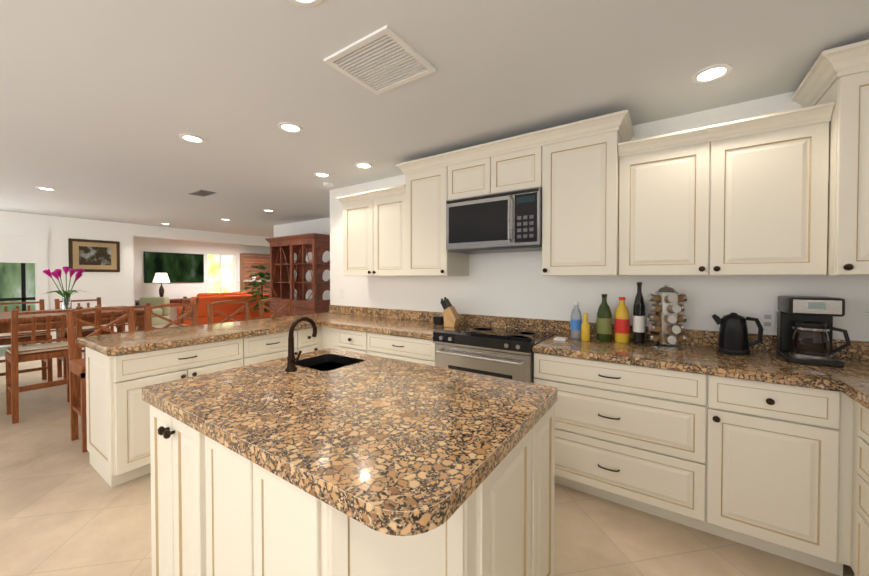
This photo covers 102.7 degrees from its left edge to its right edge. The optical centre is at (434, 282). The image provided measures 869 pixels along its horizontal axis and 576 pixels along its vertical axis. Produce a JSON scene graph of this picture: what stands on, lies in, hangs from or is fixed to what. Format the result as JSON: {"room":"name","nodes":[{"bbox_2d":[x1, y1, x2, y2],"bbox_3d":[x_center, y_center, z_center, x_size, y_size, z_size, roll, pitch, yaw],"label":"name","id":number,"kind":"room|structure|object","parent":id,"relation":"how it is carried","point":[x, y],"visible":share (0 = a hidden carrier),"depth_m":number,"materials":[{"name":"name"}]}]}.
{"room":"kitchen","nodes":[
{"label":"kitchen","id":0,"kind":"room"},
{"bbox_2d":[0,211,133,359],"bbox_3d":[-7.504,0.065,5.142,0.150,2.440,4.750,1,1,34],"label":"wall","id":1,"kind":"structure","parent":0,"point":[113,288],"depth_m":6.46,"materials":[{"name":"white paint"}]},
{"bbox_2d":[0,226,48,343],"bbox_3d":[-7.389,0.188,5.240,0.133,2.190,2.140,1,1,34],"label":"window","id":2,"kind":"structure","parent":1,"relation":"in","point":[22,245],"depth_m":5.91,"materials":[{"name":"white"}]},
{"bbox_2d":[68,238,119,271],"bbox_3d":[-6.414,-0.495,6.572,0.033,0.604,0.704,1,1,34],"label":"framed picture","id":3,"kind":"object","parent":1,"relation":"attached to","point":[86,255],"visible":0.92,"depth_m":6.55,"materials":[{"name":"brown"}]},
{"bbox_2d":[133,236,269,320],"bbox_3d":[-6.472,-0.028,11.331,0.200,2.440,6.650,1,1,34],"label":"wall","id":4,"kind":"structure","parent":0,"point":[141,245],"depth_m":9.89,"materials":[{"name":"white paint"}]},
{"bbox_2d":[144,251,203,282],"bbox_3d":[-7.331,-0.406,9.841,0.042,0.840,1.430,1,1,34],"label":"screen","id":5,"kind":"object","parent":4,"relation":"attached to","point":[182,268],"visible":0.98,"depth_m":9.82,"materials":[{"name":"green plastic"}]},
{"bbox_2d":[206,254,235,292],"bbox_3d":[-6.718,0.173,10.927,0.050,2.050,0.900,1,1,34],"label":"door frame","id":6,"kind":"structure","parent":4,"relation":"attached to","point":[220,273],"depth_m":10.91,"materials":[{"name":"white"}]},
{"bbox_2d":[133,224,271,246],"bbox_3d":[-4.357,-1.105,9.756,0.150,0.240,6.450,1,1,34],"label":"header beam","id":7,"kind":"structure","parent":0,"point":[140,230],"depth_m":7.99,"materials":[{"name":"white paint"}]},
{"bbox_2d":[273,225,278,236],"bbox_3d":[-1.927,0.002,9.301,0.200,2.440,4.900,1,1,34],"label":"wall","id":8,"kind":"structure","parent":0,"point":[276,230],"depth_m":7.25,"materials":[{"name":"white paint"}]},
{"bbox_2d":[279,218,329,236],"bbox_3d":[-1.842,0.046,6.402,3.200,2.440,0.200,1,1,34],"label":"wall","id":9,"kind":"structure","parent":0,"point":[319,226],"depth_m":6.68,"materials":[{"name":"white paint"}]},
{"bbox_2d":[0,344,853,575],"bbox_3d":[-2.935,1.321,6.075,14.580,0.100,11.400,1,1,34],"label":"floor","id":10,"kind":"structure","parent":0,"point":[66,509],"depth_m":1.89,"materials":[{"name":"tile"}]},
{"bbox_2d":[0,263,34,345],"bbox_3d":[-8.332,-0.122,5.611,0.050,2.800,4.200,1,1,34],"label":"window frame","id":11,"kind":"structure","parent":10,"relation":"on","point":[23,298],"depth_m":6.51,"materials":[{"name":"black metal"}]},
{"bbox_2d":[0,299,52,381],"bbox_3d":[-5.182,0.766,4.354,0.510,1.063,0.460,1,1,34],"label":"dining chair","id":12,"kind":"object","parent":10,"relation":"on","point":[47,370],"visible":0.46,"depth_m":4.36,"materials":[{"name":"brown wood"}]},
{"bbox_2d":[5,306,82,423],"bbox_3d":[-3.908,0.779,3.488,0.510,1.063,0.460,1,1,34],"label":"dining chair","id":13,"kind":"object","parent":10,"relation":"on","point":[15,354],"visible":0.79,"depth_m":3.37,"materials":[{"name":"brown wood"}]},
{"bbox_2d":[0,306,152,333],"bbox_3d":[-4.383,0.825,4.150,1.050,0.950,1.350,1,1,34],"label":"dining table","id":14,"kind":"object","parent":10,"relation":"on","point":[5,322],"visible":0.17,"depth_m":3.81,"materials":[{"name":"brown wood"}]},
{"bbox_2d":[43,266,90,309],"bbox_3d":[-4.364,0.079,4.126,0.434,0.540,0.457,1,1,34],"label":"flower vase","id":15,"kind":"object","parent":14,"relation":"on","point":[66,303],"visible":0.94,"depth_m":4.11,"materials":[{"name":"clear glass"}]},
{"bbox_2d":[55,297,109,378],"bbox_3d":[-4.867,0.759,4.817,0.510,1.063,0.460,1,1,34],"label":"dining chair","id":16,"kind":"object","parent":10,"relation":"on","point":[87,330],"visible":0.25,"depth_m":4.71,"materials":[{"name":"brown wood"}]},
{"bbox_2d":[65,307,134,452],"bbox_3d":[-2.816,0.774,3.011,0.548,1.088,0.450,1,1,34],"label":"bar stool","id":17,"kind":"object","parent":10,"relation":"on","point":[77,367],"visible":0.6,"depth_m":2.91,"materials":[{"name":"brown wood"}]},
{"bbox_2d":[84,303,150,357],"bbox_3d":[-3.593,0.772,3.951,0.510,1.063,0.460,1,1,34],"label":"dining chair","id":18,"kind":"object","parent":10,"relation":"on","point":[98,319],"visible":0.15,"depth_m":3.81,"materials":[{"name":"brown wood"}]},
{"bbox_2d":[135,297,169,330],"bbox_3d":[-7.080,0.806,8.401,0.800,0.860,0.800,0,1,14],"label":"armchair","id":19,"kind":"object","parent":10,"relation":"on","point":[162,311],"visible":0.21,"depth_m":8.56,"materials":[{"name":"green fabric"}]},
{"bbox_2d":[135,298,189,306],"bbox_3d":[-7.144,0.841,9.714,0.420,0.750,1.800,1,1,34],"label":"console table","id":20,"kind":"object","parent":10,"relation":"on","point":[178,300],"visible":0.25,"depth_m":9.46,"materials":[{"name":"brown wood"}]},
{"bbox_2d":[152,273,169,296],"bbox_3d":[-7.352,0.110,9.361,0.380,0.720,0.374,1,1,34],"label":"table lamp","id":21,"kind":"object","parent":20,"relation":"on","point":[161,278],"visible":0.79,"depth_m":9.27,"materials":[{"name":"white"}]},
{"bbox_2d":[85,338,244,487],"bbox_3d":[-2.047,0.888,2.687,0.620,0.868,0.816,1,1,34],"label":"base cabinet","id":22,"kind":"object","parent":10,"relation":"on","point":[118,424],"depth_m":2.32,"materials":[{"name":"beige wood"}]},
{"bbox_2d":[144,303,198,330],"bbox_3d":[-2.518,0.767,3.450,0.548,1.088,0.450,1,1,34],"label":"bar stool","id":23,"kind":"object","parent":10,"relation":"on","point":[148,317],"visible":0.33,"depth_m":3.52,"materials":[{"name":"brown wood"}]},
{"bbox_2d":[152,297,198,329],"bbox_3d":[-3.779,0.756,5.039,0.460,1.063,0.510,1,1,34],"label":"dining chair","id":24,"kind":"object","parent":10,"relation":"on","point":[183,311],"visible":0.27,"depth_m":5.13,"materials":[{"name":"brown wood"}]},
{"bbox_2d":[177,292,269,325],"bbox_3d":[-5.354,0.742,9.011,0.970,0.970,1.950,1,1,34],"label":"sofa","id":25,"kind":"object","parent":10,"relation":"on","point":[229,309],"visible":0.54,"depth_m":8.50,"materials":[{"name":"orange fabric"}]},
{"bbox_2d":[206,300,249,323],"bbox_3d":[-2.208,0.760,3.905,0.548,1.088,0.450,1,1,34],"label":"bar stool","id":26,"kind":"object","parent":10,"relation":"on","point":[210,309],"visible":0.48,"depth_m":3.97,"materials":[{"name":"brown wood"}]},
{"bbox_2d":[239,263,269,319],"bbox_3d":[-4.263,0.383,8.544,1.167,1.702,1.143,1,1,34],"label":"ficus plant","id":27,"kind":"object","parent":10,"relation":"on","point":[262,275],"visible":0.65,"depth_m":8.40,"materials":[{"name":"green plant"}]},
{"bbox_2d":[240,253,269,293],"bbox_3d":[-5.838,0.123,11.658,0.478,2.128,1.200,1,1,34],"label":"brick fireplace","id":28,"kind":"object","parent":10,"relation":"on","point":[247,260],"visible":0.25,"depth_m":11.33,"materials":[{"name":"brown brick"}]},
{"bbox_2d":[245,330,300,365],"bbox_3d":[-1.677,0.880,3.231,0.620,0.868,0.499,1,1,34],"label":"base cabinet","id":29,"kind":"object","parent":10,"relation":"on","point":[261,348],"depth_m":3.02,"materials":[{"name":"beige wood"}]},
{"bbox_2d":[257,298,293,318],"bbox_3d":[-1.883,0.753,4.384,0.548,1.088,0.450,1,1,34],"label":"bar stool","id":30,"kind":"object","parent":10,"relation":"on","point":[262,306],"visible":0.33,"depth_m":4.45,"materials":[{"name":"brown wood"}]},
{"bbox_2d":[269,305,288,317],"bbox_3d":[-2.730,0.853,6.614,0.665,0.820,0.462,1,1,34],"label":"base cabinet","id":31,"kind":"object","parent":10,"relation":"on","point":[285,311],"depth_m":6.43,"materials":[{"name":"brown wood"}]},
{"bbox_2d":[293,305,328,314],"bbox_3d":[-2.180,0.858,6.241,0.665,0.820,0.462,1,1,34],"label":"base cabinet","id":32,"kind":"object","parent":10,"relation":"on","point":[297,309],"depth_m":6.01,"materials":[{"name":"brown wood"}]},
{"bbox_2d":[301,327,324,353],"bbox_3d":[-1.455,0.875,3.557,0.620,0.868,0.290,1,1,34],"label":"base cabinet","id":33,"kind":"object","parent":10,"relation":"on","point":[309,343],"depth_m":3.39,"materials":[{"name":"beige wood"}]},
{"bbox_2d":[325,327,332,348],"bbox_3d":[-0.865,0.873,3.693,0.244,0.868,0.599,1,1,34],"label":"base cabinet","id":34,"kind":"object","parent":10,"relation":"on","point":[328,331],"depth_m":3.45,"materials":[{"name":"beige wood"}]},
{"bbox_2d":[77,305,352,355],"bbox_3d":[-1.692,0.371,3.265,0.780,0.147,2.223,1,1,34],"label":"countertop","id":35,"kind":"structure","parent":34,"relation":"on","point":[140,341],"depth_m":2.71,"materials":[{"name":"stone"}]},
{"bbox_2d":[321,306,472,339],"bbox_3d":[-0.375,0.371,3.325,1.330,0.147,0.645,1,1,34],"label":"countertop","id":36,"kind":"structure","parent":34,"relation":"on","point":[409,323],"depth_m":3.41,"materials":[{"name":"stone"}]},
{"bbox_2d":[433,316,443,324],"bbox_3d":[0.045,0.359,3.286,0.090,0.075,0.080,1,1,34],"label":"radio","id":37,"kind":"object","parent":36,"relation":"on","point":[438,320],"visible":0.83,"depth_m":3.25,"materials":[{"name":"black plastic"}]},
{"bbox_2d":[440,297,459,327],"bbox_3d":[0.133,0.266,3.128,0.182,0.266,0.078,1,1,34],"label":"knife block","id":38,"kind":"object","parent":36,"relation":"on","point":[451,317],"visible":1,"depth_m":3.10,"materials":[{"name":"brown wood"}]},
{"bbox_2d":[333,328,364,353],"bbox_3d":[-0.604,0.875,3.504,0.401,0.868,0.619,1,1,34],"label":"base cabinet","id":39,"kind":"object","parent":10,"relation":"on","point":[347,340],"depth_m":3.26,"materials":[{"name":"beige wood"}]},
{"bbox_2d":[142,348,556,575],"bbox_3d":[-0.340,0.883,1.419,1.400,0.915,1.003,1,1,34],"label":"kitchen island","id":40,"kind":"object","parent":10,"relation":"on","point":[331,462],"visible":1,"depth_m":1.04,"materials":[{"name":"beige stone"}]},
{"bbox_2d":[285,317,316,371],"bbox_3d":[-0.629,0.295,1.693,0.108,0.250,0.174,1,1,34],"label":"island faucet","id":41,"kind":"object","parent":40,"relation":"on","point":[291,365],"visible":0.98,"depth_m":1.65,"materials":[{"name":"brown metal"}]},
{"bbox_2d":[365,332,434,365],"bbox_3d":[-0.128,0.880,3.180,0.749,0.868,0.619,1,1,34],"label":"base cabinet","id":42,"kind":"object","parent":10,"relation":"on","point":[416,350],"depth_m":2.91,"materials":[{"name":"beige wood"}]},
{"bbox_2d":[433,325,556,382],"bbox_3d":[0.469,0.842,2.706,0.764,0.958,0.676,1,1,34],"label":"range","id":43,"kind":"object","parent":10,"relation":"on","point":[507,353],"visible":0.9,"depth_m":2.46,"materials":[{"name":"silver metal"}]},
{"bbox_2d":[534,353,709,532],"bbox_3d":[1.191,0.894,2.284,0.900,0.868,0.618,1,1,34],"label":"base cabinet","id":44,"kind":"object","parent":10,"relation":"on","point":[636,437],"depth_m":1.96,"materials":[{"name":"beige wood"}]},
{"bbox_2d":[532,320,835,390],"bbox_3d":[1.370,0.388,2.139,1.350,0.147,0.645,1,1,34],"label":"countertop","id":45,"kind":"structure","parent":44,"relation":"on","point":[762,361],"depth_m":1.98,"materials":[{"name":"stone"}]},
{"bbox_2d":[554,337,567,340],"bbox_3d":[0.897,0.403,2.466,0.080,0.012,0.080,1,1,34],"label":"pad","id":46,"kind":"object","parent":45,"relation":"on","point":[560,338],"visible":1,"depth_m":2.45,"materials":[{"name":"white plastic"}]},
{"bbox_2d":[570,302,581,338],"bbox_3d":[1.039,0.276,2.549,0.079,0.264,0.077,1,1,34],"label":"water bottle","id":47,"kind":"object","parent":45,"relation":"on","point":[576,322],"visible":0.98,"depth_m":2.52,"materials":[{"name":"blue"}]},
{"bbox_2d":[581,313,589,340],"bbox_3d":[1.060,0.314,2.438,0.059,0.191,0.057,1,1,34],"label":"oil bottle","id":48,"kind":"object","parent":45,"relation":"on","point":[585,330],"visible":1,"depth_m":2.42,"materials":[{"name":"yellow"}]},
{"bbox_2d":[596,294,611,340],"bbox_3d":[1.198,0.247,2.453,0.099,0.325,0.096,1,1,34],"label":"bottle","id":49,"kind":"object","parent":45,"relation":"on","point":[604,324],"visible":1,"depth_m":2.42,"materials":[{"name":"green glass"}]},
{"bbox_2d":[614,297,629,342],"bbox_3d":[1.294,0.257,2.399,0.091,0.307,0.089,1,1,34],"label":"oil bottle","id":50,"kind":"object","parent":45,"relation":"on","point":[622,325],"visible":1,"depth_m":2.37,"materials":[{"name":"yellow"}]},
{"bbox_2d":[633,282,644,342],"bbox_3d":[1.394,0.205,2.367,0.074,0.410,0.073,1,1,34],"label":"bottle","id":51,"kind":"object","parent":45,"relation":"on","point":[639,320],"visible":1,"depth_m":2.34,"materials":[{"name":"black glass"}]},
{"bbox_2d":[647,285,686,349],"bbox_3d":[1.482,0.215,2.222,0.211,0.395,0.211,1,1,34],"label":"spice rack","id":52,"kind":"object","parent":45,"relation":"on","point":[666,318],"visible":1,"depth_m":2.18,"materials":[{"name":"silver metal"}]},
{"bbox_2d":[712,312,762,354],"bbox_3d":[1.779,0.297,2.046,0.233,0.236,0.148,1,1,34],"label":"kettle","id":53,"kind":"object","parent":45,"relation":"on","point":[733,335],"visible":1,"depth_m":2.00,"materials":[{"name":"black plastic"}]},
{"bbox_2d":[777,296,850,367],"bbox_3d":[1.998,0.248,1.843,0.219,0.340,0.249,1,1,34],"label":"coffee maker","id":54,"kind":"object","parent":45,"relation":"on","point":[805,328],"visible":1,"depth_m":1.79,"materials":[{"name":"black plastic"}]},
{"bbox_2d":[710,375,849,575],"bbox_3d":[1.770,0.900,1.891,0.500,0.868,0.618,1,1,34],"label":"base cabinet","id":55,"kind":"object","parent":10,"relation":"on","point":[781,470],"depth_m":1.62,"materials":[{"name":"beige wood"}]},
{"bbox_2d":[832,339,868,408],"bbox_3d":[1.360,0.415,0.348,0.648,0.147,3.618,1,1,34],"label":"countertop","id":56,"kind":"structure","parent":55,"relation":"on","point":[852,379],"depth_m":1.64,"materials":[{"name":"stone"}]},
{"bbox_2d":[846,398,868,575],"bbox_3d":[1.857,0.912,1.059,0.618,0.868,0.500,1,1,34],"label":"base cabinet","id":57,"kind":"object","parent":10,"relation":"on","point":[857,509],"depth_m":1.41,"materials":[{"name":"beige wood"}]},
{"bbox_2d":[0,0,868,237],"bbox_3d":[-2.935,-1.219,6.037,14.580,0.100,11.400,1,1,34],"label":"ceiling","id":58,"kind":"structure","parent":0,"point":[104,104],"depth_m":1.96,"materials":[{"name":"white paint"}]},
{"bbox_2d":[36,187,55,190],"bbox_3d":[-4.737,-1.138,4.240,0.168,0.008,0.168,0,1,25],"label":"recessed light","id":59,"kind":"object","parent":58,"relation":"in","point":[42,188],"depth_m":4.23,"materials":[{"name":"white"}]},
{"bbox_2d":[179,134,204,142],"bbox_3d":[-1.882,-1.115,2.701,0.168,0.008,0.168,0,1,-11],"label":"recessed light","id":60,"kind":"object","parent":58,"relation":"in","point":[187,137],"depth_m":2.70,"materials":[{"name":"white"}]},
{"bbox_2d":[188,190,216,196],"bbox_3d":[-2.980,-1.140,4.461,0.360,0.011,0.180,1,1,34],"label":"ceiling vent","id":61,"kind":"object","parent":58,"relation":"in","point":[203,193],"visible":0.96,"depth_m":4.45,"materials":[{"name":"grey metal"}]},
{"bbox_2d":[278,122,302,132],"bbox_3d":[-1.037,-1.112,2.505,0.168,0.008,0.168,0,1,-11],"label":"recessed light","id":62,"kind":"object","parent":58,"relation":"in","point":[285,126],"depth_m":2.50,"materials":[{"name":"white"}]},
{"bbox_2d":[289,0,322,6],"bbox_3d":[-0.500,-1.094,1.295,0.168,0.008,0.168,0,1,-11],"label":"recessed light","id":63,"kind":"object","parent":58,"relation":"in","point":[307,3],"depth_m":1.36,"materials":[{"name":"white"}]},
{"bbox_2d":[314,172,330,177],"bbox_3d":[-1.182,-1.129,3.663,0.168,0.008,0.168,0,1,-11],"label":"recessed light","id":64,"kind":"object","parent":58,"relation":"in","point":[319,174],"depth_m":3.65,"materials":[{"name":"white"}]},
{"bbox_2d":[323,182,333,186],"bbox_3d":[-1.222,-1.121,4.004,0.120,0.034,0.120,1,1,34],"label":"smoke detector","id":65,"kind":"object","parent":58,"relation":"attached to","point":[328,184],"visible":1,"depth_m":3.97,"materials":[{"name":"white plastic"}]},
{"bbox_2d":[355,162,372,168],"bbox_3d":[-0.683,-1.125,3.356,0.168,0.008,0.168,0,1,25],"label":"recessed light","id":66,"kind":"object","parent":58,"relation":"in","point":[363,165],"depth_m":3.36,"materials":[{"name":"white"}]},
{"bbox_2d":[324,25,436,94],"bbox_3d":[-0.269,-1.099,1.760,0.420,0.012,0.380,1,1,34],"label":"ceiling vent","id":67,"kind":"object","parent":58,"relation":"in","point":[383,59],"visible":1,"depth_m":1.73,"materials":[{"name":"white metal"}]},
{"bbox_2d":[692,63,731,82],"bbox_3d":[1.465,-1.102,1.839,0.168,0.008,0.168,0,1,-11],"label":"recessed light","id":68,"kind":"object","parent":58,"relation":"in","point":[712,73],"depth_m":1.84,"materials":[{"name":"white"}]},
{"bbox_2d":[330,91,868,340],"bbox_3d":[1.093,0.088,3.622,4.780,2.440,1.500,1,1,34],"label":"wall","id":69,"kind":"structure","parent":0,"point":[515,284],"depth_m":2.67,"materials":[{"name":"white paint"}]},
{"bbox_2d":[336,184,405,275],"bbox_3d":[-0.546,-0.477,3.577,0.930,0.830,0.398,1,1,34],"label":"upper cabinet","id":70,"kind":"object","parent":69,"relation":"attached to","point":[374,232],"visible":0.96,"depth_m":3.42,"materials":[{"name":"beige wood"}]},
{"bbox_2d":[404,153,468,275],"bbox_3d":[0.028,-0.559,3.192,0.448,1.004,0.388,1,1,34],"label":"upper cabinet","id":71,"kind":"object","parent":69,"relation":"attached to","point":[427,254],"depth_m":3.02,"materials":[{"name":"beige wood"}]},
{"bbox_2d":[448,142,491,199],"bbox_3d":[0.377,-0.869,2.950,0.395,0.375,0.388,1,1,34],"label":"upper cabinet","id":72,"kind":"object","parent":69,"relation":"attached to","point":[469,170],"depth_m":2.77,"materials":[{"name":"beige wood"}]},
{"bbox_2d":[472,314,557,332],"bbox_3d":[0.669,0.351,2.994,0.766,0.098,0.018,1,1,34],"label":"backsplash","id":73,"kind":"structure","parent":69,"relation":"attached to","point":[544,325],"depth_m":2.96,"materials":[{"name":"stone"}]},
{"bbox_2d":[492,133,539,193],"bbox_3d":[0.704,-0.866,2.728,0.395,0.375,0.388,1,1,34],"label":"upper cabinet","id":74,"kind":"object","parent":69,"relation":"attached to","point":[515,160],"depth_m":2.55,"materials":[{"name":"beige wood"}]},
{"bbox_2d":[446,187,541,253],"bbox_3d":[0.516,-0.464,2.810,0.784,0.425,0.467,1,1,34],"label":"microwave","id":75,"kind":"object","parent":74,"relation":"attached to","point":[507,222],"visible":1,"depth_m":2.64,"materials":[{"name":"silver metal"}]},
{"bbox_2d":[540,113,627,275],"bbox_3d":[1.065,-0.548,2.487,0.478,1.004,0.388,1,1,34],"label":"upper cabinet","id":76,"kind":"object","parent":69,"relation":"attached to","point":[571,170],"depth_m":2.31,"materials":[{"name":"beige wood"}]},
{"bbox_2d":[618,102,834,275],"bbox_3d":[1.643,-0.455,2.090,0.922,0.830,0.398,1,1,34],"label":"upper cabinet","id":77,"kind":"object","parent":69,"relation":"attached to","point":[746,197],"visible":1,"depth_m":1.92,"materials":[{"name":"beige wood"}]},
{"bbox_2d":[760,310,775,330],"bbox_3d":[2.004,0.231,2.091,0.070,0.120,0.008,1,1,34],"label":"electrical outlet plate","id":78,"kind":"object","parent":69,"relation":"attached to","point":[768,320],"visible":0.92,"depth_m":2.09,"materials":[{"name":"white plastic"}]},
{"bbox_2d":[791,40,868,275],"bbox_3d":[2.218,-0.549,1.630,0.686,1.034,0.510,1,1,34],"label":"upper cabinet","id":79,"kind":"object","parent":69,"relation":"attached to","point":[839,76],"visible":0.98,"depth_m":1.61,"materials":[{"name":"beige wood"}]},
{"label":"outside","id":80,"kind":"structure","parent":0,"visible":0},
{"bbox_2d":[0,262,35,346],"bbox_3d":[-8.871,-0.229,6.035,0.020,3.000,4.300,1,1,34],"label":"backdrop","id":81,"kind":"structure","parent":80,"point":[10,280],"depth_m":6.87,"materials":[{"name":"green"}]},
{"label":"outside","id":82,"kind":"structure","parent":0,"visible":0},
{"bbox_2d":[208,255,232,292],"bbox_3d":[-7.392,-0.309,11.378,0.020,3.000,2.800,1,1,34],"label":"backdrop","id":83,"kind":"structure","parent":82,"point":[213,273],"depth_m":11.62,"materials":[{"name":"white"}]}
]}

